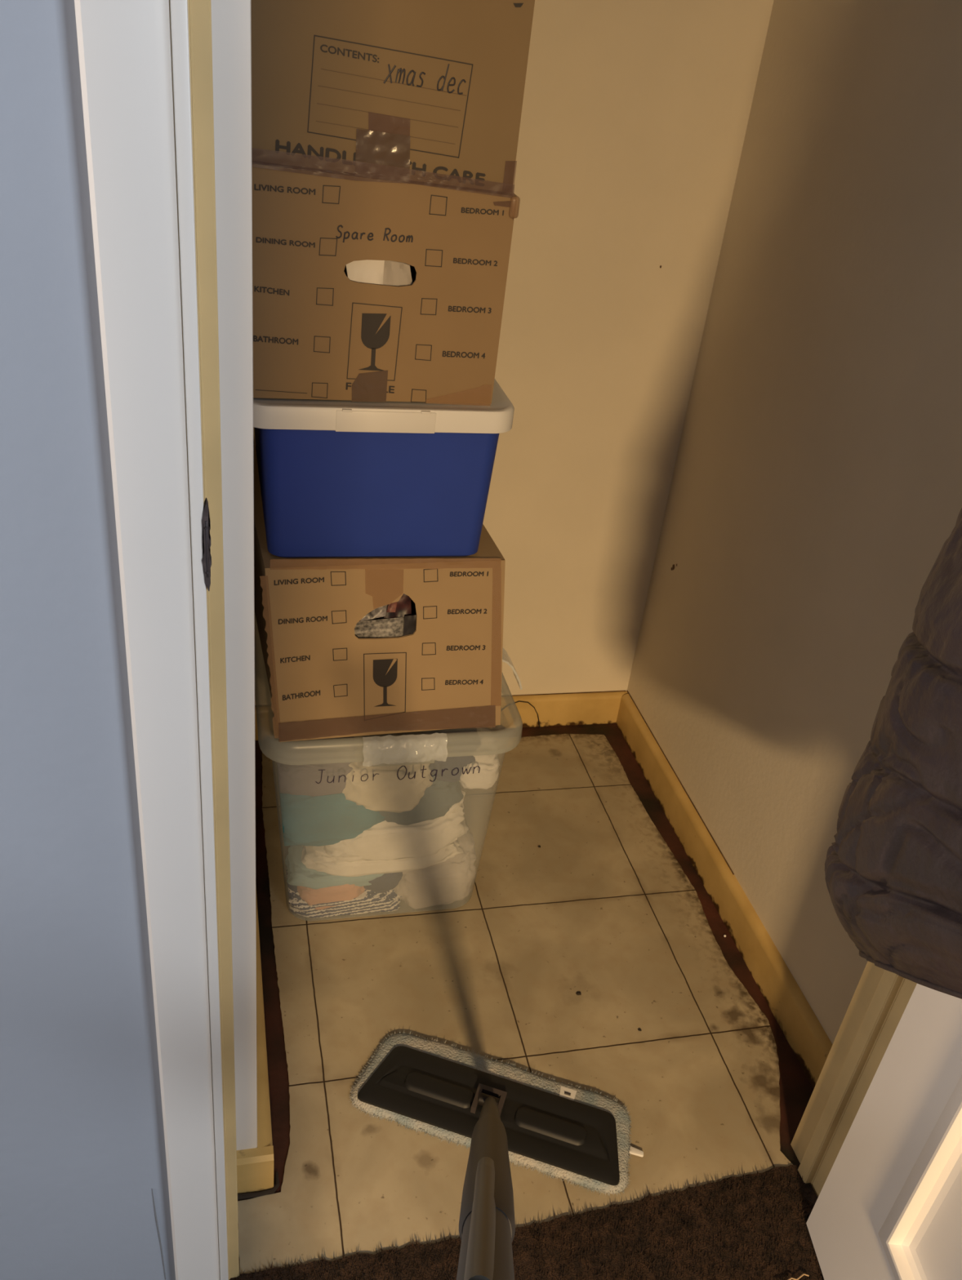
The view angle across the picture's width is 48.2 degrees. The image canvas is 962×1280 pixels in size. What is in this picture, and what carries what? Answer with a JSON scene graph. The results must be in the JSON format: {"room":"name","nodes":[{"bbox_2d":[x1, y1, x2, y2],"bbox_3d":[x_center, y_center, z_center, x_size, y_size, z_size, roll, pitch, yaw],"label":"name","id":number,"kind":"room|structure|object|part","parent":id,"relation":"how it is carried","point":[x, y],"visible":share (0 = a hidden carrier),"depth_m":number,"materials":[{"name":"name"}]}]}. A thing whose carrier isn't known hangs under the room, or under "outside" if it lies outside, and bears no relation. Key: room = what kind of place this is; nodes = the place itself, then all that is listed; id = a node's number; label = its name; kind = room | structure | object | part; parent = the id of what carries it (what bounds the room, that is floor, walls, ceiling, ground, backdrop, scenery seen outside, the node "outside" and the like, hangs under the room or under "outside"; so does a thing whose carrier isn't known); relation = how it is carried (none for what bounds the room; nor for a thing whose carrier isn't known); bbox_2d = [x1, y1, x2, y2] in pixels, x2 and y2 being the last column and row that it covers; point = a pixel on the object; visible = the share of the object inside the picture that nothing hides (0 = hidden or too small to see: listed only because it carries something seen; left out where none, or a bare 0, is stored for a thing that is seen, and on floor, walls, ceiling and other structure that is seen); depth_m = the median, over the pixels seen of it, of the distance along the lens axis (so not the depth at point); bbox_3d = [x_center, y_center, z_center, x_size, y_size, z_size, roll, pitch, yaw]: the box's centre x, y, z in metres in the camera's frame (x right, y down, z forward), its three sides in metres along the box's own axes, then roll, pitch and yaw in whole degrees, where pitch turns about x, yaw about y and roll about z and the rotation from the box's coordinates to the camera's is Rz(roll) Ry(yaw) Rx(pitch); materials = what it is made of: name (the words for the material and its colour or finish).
{"room":"storage closet","nodes":[
{"label":"storage closet","id":0,"kind":"room"},
{"bbox_2d":[0,0,175,1279],"bbox_3d":[-0.144,-0.239,0.707,3.000,2.400,0.125,-2,32,-14],"label":"wall","id":1,"kind":"structure","parent":0,"point":[82,1151],"depth_m":0.80,"materials":[{"name":"white paint"}]},
{"bbox_2d":[74,0,219,1279],"bbox_3d":[-0.219,-0.051,0.722,0.046,2.050,0.015,-2,32,-14],"label":"trim","id":2,"kind":"structure","parent":1,"relation":"attached to","point":[124,46],"depth_m":0.70,"materials":[{"name":"white wood"}]},
{"bbox_2d":[151,1188,165,1279],"bbox_3d":[-0.341,0.632,1.139,0.006,0.173,0.002,-2,32,-14],"label":"cable","id":3,"kind":"object","parent":1,"relation":"attached to","point":[155,1215],"depth_m":1.14,"materials":[{"name":"grey"}]},
{"bbox_2d":[169,0,228,1279],"bbox_3d":[-0.196,-0.034,0.748,0.009,2.000,0.004,-2,32,-14],"label":"trim","id":4,"kind":"structure","parent":1,"relation":"attached to","point":[178,8],"depth_m":0.72,"materials":[{"name":"white wood"}]},
{"bbox_2d":[168,0,239,1279],"bbox_3d":[-0.212,-0.071,0.793,0.042,2.012,0.119,-2,32,-14],"label":"trim","id":5,"kind":"structure","parent":1,"relation":"attached to","point":[199,11],"depth_m":0.78,"materials":[{"name":"beige paint"}]},
{"bbox_2d":[201,497,211,591],"bbox_3d":[-0.188,-0.065,0.734,0.006,0.066,0.015,-2,32,-14],"label":"latch plate","id":6,"kind":"object","parent":1,"relation":"attached to","point":[206,557],"visible":1,"depth_m":0.73,"materials":[{"name":"black metal"}]},
{"bbox_3d":[-0.187,-0.065,0.735,0.001,0.043,0.014,-2,32,-14],"label":"plate","id":7,"kind":"part","parent":6,"relation":"part of","materials":[{"name":"grey metal"}]},
{"bbox_2d":[790,960,916,1196],"bbox_3d":[0.575,-0.093,0.987,0.043,2.012,0.119,-2,32,-14],"label":"trim","id":8,"kind":"structure","parent":1,"relation":"attached to","point":[880,998],"depth_m":1.40,"materials":[{"name":"beige paint"}]},
{"bbox_2d":[805,983,961,1279],"bbox_3d":[0.557,0.145,0.620,0.097,1.962,0.760,4,31,-5],"label":"door","id":9,"kind":"structure","parent":1,"relation":"in","point":[888,1206],"depth_m":1.20,"materials":[{"name":"white wood"}]},
{"bbox_3d":[0.500,0.509,0.993,0.021,0.571,0.244,3,31,-6],"label":"panel moulding","id":10,"kind":"part","parent":9,"relation":"part of","materials":[{"name":"white wood"}]},
{"bbox_2d":[210,0,257,1150],"bbox_3d":[-0.325,-0.557,1.191,0.100,2.400,0.975,-2,32,-14],"label":"wall","id":11,"kind":"structure","parent":0,"point":[231,20],"depth_m":0.91,"materials":[{"name":"white paint"}]},
{"bbox_2d":[236,883,273,1193],"bbox_3d":[-0.404,0.438,1.791,0.059,0.072,0.976,-2,32,-14],"label":"baseboard","id":12,"kind":"structure","parent":11,"relation":"attached to","point":[255,1166],"depth_m":1.41,"materials":[{"name":"paint"}]},
{"bbox_2d":[237,1172,279,1199],"bbox_3d":[-0.293,0.719,1.416,0.055,0.008,0.030,-2,32,-14],"label":"trim","id":13,"kind":"structure","parent":11,"relation":"attached to","point":[253,1194],"depth_m":1.41,"materials":[{"name":"brown"}]},
{"bbox_2d":[253,0,773,705],"bbox_3d":[0.019,-0.855,1.745,1.049,2.400,0.100,-2,32,-14],"label":"wall","id":14,"kind":"structure","parent":0,"point":[635,113],"depth_m":1.90,"materials":[{"name":"beige paint"}]},
{"bbox_2d":[254,690,627,740],"bbox_3d":[-0.090,0.161,2.301,0.849,0.077,0.015,-2,32,-14],"label":"baseboard","id":15,"kind":"structure","parent":14,"relation":"attached to","point":[597,708],"depth_m":2.36,"materials":[{"name":"paint"}]},
{"bbox_2d":[254,690,733,875],"bbox_3d":[-0.024,0.276,2.049,0.848,0.006,0.580,-2,32,-14],"label":"trim","id":16,"kind":"structure","parent":14,"relation":"attached to","point":[609,691],"depth_m":2.22,"materials":[{"name":"brown wood"}]},
{"bbox_2d":[515,701,540,728],"bbox_3d":[0.085,0.163,2.330,0.098,0.069,0.011,0,32,-11],"label":"wire","id":17,"kind":"object","parent":14,"relation":"attached to","point":[517,701],"visible":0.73,"depth_m":2.33,"materials":[{"name":"black"}]},
{"bbox_2d":[237,723,817,1274],"bbox_3d":[0.068,1.390,0.445,3.200,0.053,4.430,-2,32,-14],"label":"floor","id":18,"kind":"structure","parent":0,"point":[603,910],"depth_m":1.71,"materials":[{"name":"tile"}]},
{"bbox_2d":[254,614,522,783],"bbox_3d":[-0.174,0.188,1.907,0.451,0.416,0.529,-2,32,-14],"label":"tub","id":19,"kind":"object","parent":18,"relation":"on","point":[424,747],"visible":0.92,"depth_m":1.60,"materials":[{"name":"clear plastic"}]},
{"bbox_2d":[276,767,385,846],"bbox_3d":[-0.226,0.257,1.754,0.208,0.153,0.124,-2,32,-14],"label":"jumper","id":20,"kind":"object","parent":19,"relation":"in","point":[331,819],"visible":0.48,"depth_m":1.69,"materials":[{"name":"teal fabric"}]},
{"bbox_2d":[276,762,352,796],"bbox_3d":[-0.256,0.193,1.712,0.140,0.106,0.123,-2,32,-14],"label":"hoodie","id":21,"kind":"object","parent":20,"relation":"on","point":[293,780],"visible":0.36,"depth_m":1.66,"materials":[{"name":"fabric"}]},
{"bbox_2d":[342,761,433,813],"bbox_3d":[-0.159,0.214,1.734,0.163,0.115,0.122,-2,32,-14],"label":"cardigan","id":22,"kind":"object","parent":20,"relation":"on","point":[385,793],"visible":0.52,"depth_m":1.68,"materials":[{"name":"beige fabric"}]},
{"bbox_2d":[285,867,401,918],"bbox_3d":[-0.231,0.419,1.866,0.211,0.051,0.117,-2,32,-14],"label":"t-shirt","id":23,"kind":"object","parent":19,"relation":"in","point":[369,901],"visible":0.42,"depth_m":1.82,"materials":[{"name":"fabric"}]},
{"bbox_2d":[297,884,365,910],"bbox_3d":[-0.257,0.401,1.847,0.132,0.089,0.119,-2,32,-14],"label":"leggings","id":24,"kind":"object","parent":23,"relation":"on","point":[311,896],"visible":0.35,"depth_m":1.80,"materials":[{"name":"pink fabric"}]},
{"bbox_2d":[284,845,384,888],"bbox_3d":[-0.232,0.372,1.841,0.203,0.062,0.124,-2,32,-14],"label":"folded babygrow","id":25,"kind":"object","parent":24,"relation":"on","point":[299,874],"visible":0.37,"depth_m":1.79,"materials":[{"name":"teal fabric"}]},
{"bbox_2d":[301,839,462,876],"bbox_3d":[-0.168,0.345,1.834,0.277,0.068,0.122,-2,32,-14],"label":"vest","id":26,"kind":"object","parent":25,"relation":"on","point":[313,857],"visible":0.34,"depth_m":1.78,"materials":[{"name":"white fabric"}]},
{"bbox_2d":[323,790,468,862],"bbox_3d":[-0.147,0.304,1.804,0.254,0.111,0.122,-2,32,-14],"label":"folded clothing","id":27,"kind":"object","parent":26,"relation":"on","point":[384,841],"visible":0.43,"depth_m":1.76,"materials":[{"name":"white fabric"}]},
{"bbox_2d":[378,774,463,825],"bbox_3d":[-0.118,0.239,1.777,0.170,0.124,0.123,-2,32,-14],"label":"trousers","id":28,"kind":"object","parent":27,"relation":"on","point":[437,800],"visible":0.3,"depth_m":1.73,"materials":[{"name":"fabric"}]},
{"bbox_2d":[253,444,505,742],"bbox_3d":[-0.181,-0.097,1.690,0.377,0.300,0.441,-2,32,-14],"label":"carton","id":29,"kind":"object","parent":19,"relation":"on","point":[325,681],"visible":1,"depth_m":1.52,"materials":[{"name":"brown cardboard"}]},
{"bbox_2d":[354,617,404,638],"bbox_3d":[-0.148,-0.014,1.515,0.083,0.035,0.016,-2,32,-14],"label":"magazine","id":30,"kind":"object","parent":29,"relation":"in","point":[388,627],"visible":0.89,"depth_m":1.51,"materials":[{"name":"grey paper"}]},
{"bbox_2d":[360,604,386,621],"bbox_3d":[-0.149,-0.048,1.505,0.041,0.045,0.017,-2,32,-14],"label":"case","id":31,"kind":"object","parent":30,"relation":"on","point":[380,611],"visible":0.34,"depth_m":1.51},
{"bbox_2d":[386,601,396,612],"bbox_3d":[-0.123,-0.054,1.499,0.018,0.031,0.011,-2,32,-14],"label":"photo card","id":32,"kind":"object","parent":30,"relation":"on","point":[391,607],"visible":0.59,"depth_m":1.50,"materials":[{"name":"red paper"}]},
{"bbox_2d":[253,379,514,558],"bbox_3d":[-0.177,-0.306,1.560,0.346,0.219,0.440,-2,32,-14],"label":"tub","id":33,"kind":"object","parent":29,"relation":"on","point":[338,478],"visible":0.6,"depth_m":1.39,"materials":[{"name":"plastic"}]},
{"bbox_3d":[-0.118,-0.270,1.334,0.124,0.027,0.002,-2,32,-14],"label":"latch panel","id":34,"kind":"part","parent":33,"relation":"part of","materials":[{"name":"white plastic"}]},
{"bbox_2d":[252,167,519,405],"bbox_3d":[-0.167,-0.520,1.446,0.320,0.268,0.424,-2,32,-14],"label":"carton","id":35,"kind":"object","parent":33,"relation":"on","point":[319,332],"visible":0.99,"depth_m":1.27,"materials":[{"name":"brown cardboard"}]},
{"bbox_2d":[345,259,384,284],"bbox_3d":[-0.142,-0.445,1.284,0.052,0.081,0.019,-2,32,-14],"label":"folded paper","id":36,"kind":"object","parent":35,"relation":"in","point":[366,271],"visible":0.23,"depth_m":1.29,"materials":[{"name":"white paper"}]},
{"bbox_3d":[-0.130,-0.361,1.305,0.063,0.094,0.001,-2,32,-14],"label":"symbol frame","id":37,"kind":"part","parent":35,"relation":"part of","materials":[{"name":"grey"}]},
{"bbox_2d":[250,0,534,198],"bbox_3d":[-0.137,-0.785,1.283,0.314,0.390,0.423,-2,32,-14],"label":"carton","id":38,"kind":"object","parent":35,"relation":"on","point":[421,92],"visible":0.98,"depth_m":1.17,"materials":[{"name":"brown cardboard"}]},
{"bbox_2d":[382,260,412,286],"bbox_3d":[-0.101,-0.441,1.307,0.045,0.059,0.026,-2,32,-14],"label":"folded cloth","id":39,"kind":"object","parent":35,"relation":"in","point":[395,273],"visible":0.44,"depth_m":1.30,"materials":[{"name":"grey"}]},
{"bbox_3d":[-0.139,0.067,1.551,0.068,0.116,0.001,-3,33,-16],"label":"symbol frame","id":40,"kind":"part","parent":29,"relation":"part of","materials":[{"name":"grey"}]},
{"bbox_2d":[383,593,411,617],"bbox_3d":[-0.117,-0.056,1.514,0.040,0.049,0.020,-2,32,-14],"label":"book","id":41,"kind":"object","parent":29,"relation":"in","point":[403,607],"visible":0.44,"depth_m":1.52,"materials":[{"name":"red paper"}]},
{"bbox_2d":[402,613,416,635],"bbox_3d":[-0.101,-0.018,1.520,0.019,0.038,0.013,-2,32,-14],"label":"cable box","id":42,"kind":"object","parent":29,"relation":"in","point":[410,620],"visible":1,"depth_m":1.52,"materials":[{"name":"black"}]},
{"bbox_2d":[363,871,402,893],"bbox_3d":[-0.177,0.380,1.859,0.085,0.067,0.123,-2,32,-14],"label":"socks","id":43,"kind":"object","parent":19,"relation":"in","point":[387,882],"visible":0.27,"depth_m":1.81,"materials":[{"name":"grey fabric"}]},
{"bbox_2d":[393,829,476,909],"bbox_3d":[-0.094,0.386,1.884,0.157,0.116,0.123,-2,32,-14],"label":"folded clothing","id":44,"kind":"object","parent":19,"relation":"in","point":[451,880],"visible":0.52,"depth_m":1.84,"materials":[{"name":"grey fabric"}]},
{"bbox_2d":[458,754,499,789],"bbox_3d":[-0.018,0.190,1.757,0.075,0.079,0.123,-2,32,-14],"label":"shirt","id":45,"kind":"object","parent":19,"relation":"in","point":[488,774],"visible":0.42,"depth_m":1.71,"materials":[{"name":"white fabric"}]},
{"bbox_2d":[428,755,475,782],"bbox_3d":[-0.051,0.172,1.748,0.102,0.098,0.122,-2,32,-14],"label":"trousers","id":46,"kind":"object","parent":45,"relation":"on","point":[451,762],"visible":0.2,"depth_m":1.70,"materials":[{"name":"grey fabric"}]},
{"bbox_2d":[348,1031,643,1279],"bbox_3d":[-0.022,0.432,1.004,0.424,0.972,0.864,14,32,11],"label":"mop","id":47,"kind":"object","parent":18,"relation":"on","point":[504,1113],"visible":1,"depth_m":1.51,"materials":[{"name":"black plastic"}]},
{"bbox_3d":[0.019,0.669,1.531,0.381,0.008,0.106,14,32,11],"label":"mop plate","id":48,"kind":"part","parent":47,"relation":"part of","materials":[{"name":"black plastic"}]},
{"bbox_2d":[229,1163,823,1279],"bbox_3d":[0.043,1.172,0.734,2.500,0.011,1.577,-2,32,-14],"label":"carpet","id":49,"kind":"object","parent":18,"relation":"on","point":[750,1226],"visible":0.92,"depth_m":1.40,"materials":[{"name":"brown carpet"}]},
{"bbox_2d":[786,1273,808,1279],"bbox_3d":[0.399,0.817,1.374,0.048,0.006,0.006,-3,33,-16],"label":"thread","id":50,"kind":"object","parent":49,"relation":"on","point":[802,1274],"visible":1,"depth_m":1.38,"materials":[{"name":"beige fabric"}]},
{"bbox_2d":[626,0,961,1044],"bbox_3d":[0.602,-0.568,1.395,0.100,2.400,1.030,-2,32,-14],"label":"wall","id":51,"kind":"structure","parent":0,"point":[815,494],"depth_m":1.63,"materials":[{"name":"beige paint"}]},
{"bbox_2d":[615,693,832,1089],"bbox_3d":[0.425,0.421,1.977,0.017,0.080,1.014,-2,32,-14],"label":"baseboard","id":52,"kind":"structure","parent":51,"relation":"attached to","point":[800,1026],"depth_m":1.89,"materials":[{"name":"paint"}]},
{"bbox_3d":[0.596,-0.420,0.332,0.060,0.036,0.027,-2,32,-14],"label":"coat hook","id":53,"kind":"object","parent":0,"visible":0},
{"bbox_2d":[824,508,961,999],"bbox_3d":[0.451,0.009,0.574,0.233,0.902,0.578,3,31,-6],"label":"coat","id":54,"kind":"object","parent":53,"relation":"hanging from","point":[893,864],"visible":1,"depth_m":0.78,"materials":[{"name":"fabric"}]}
]}

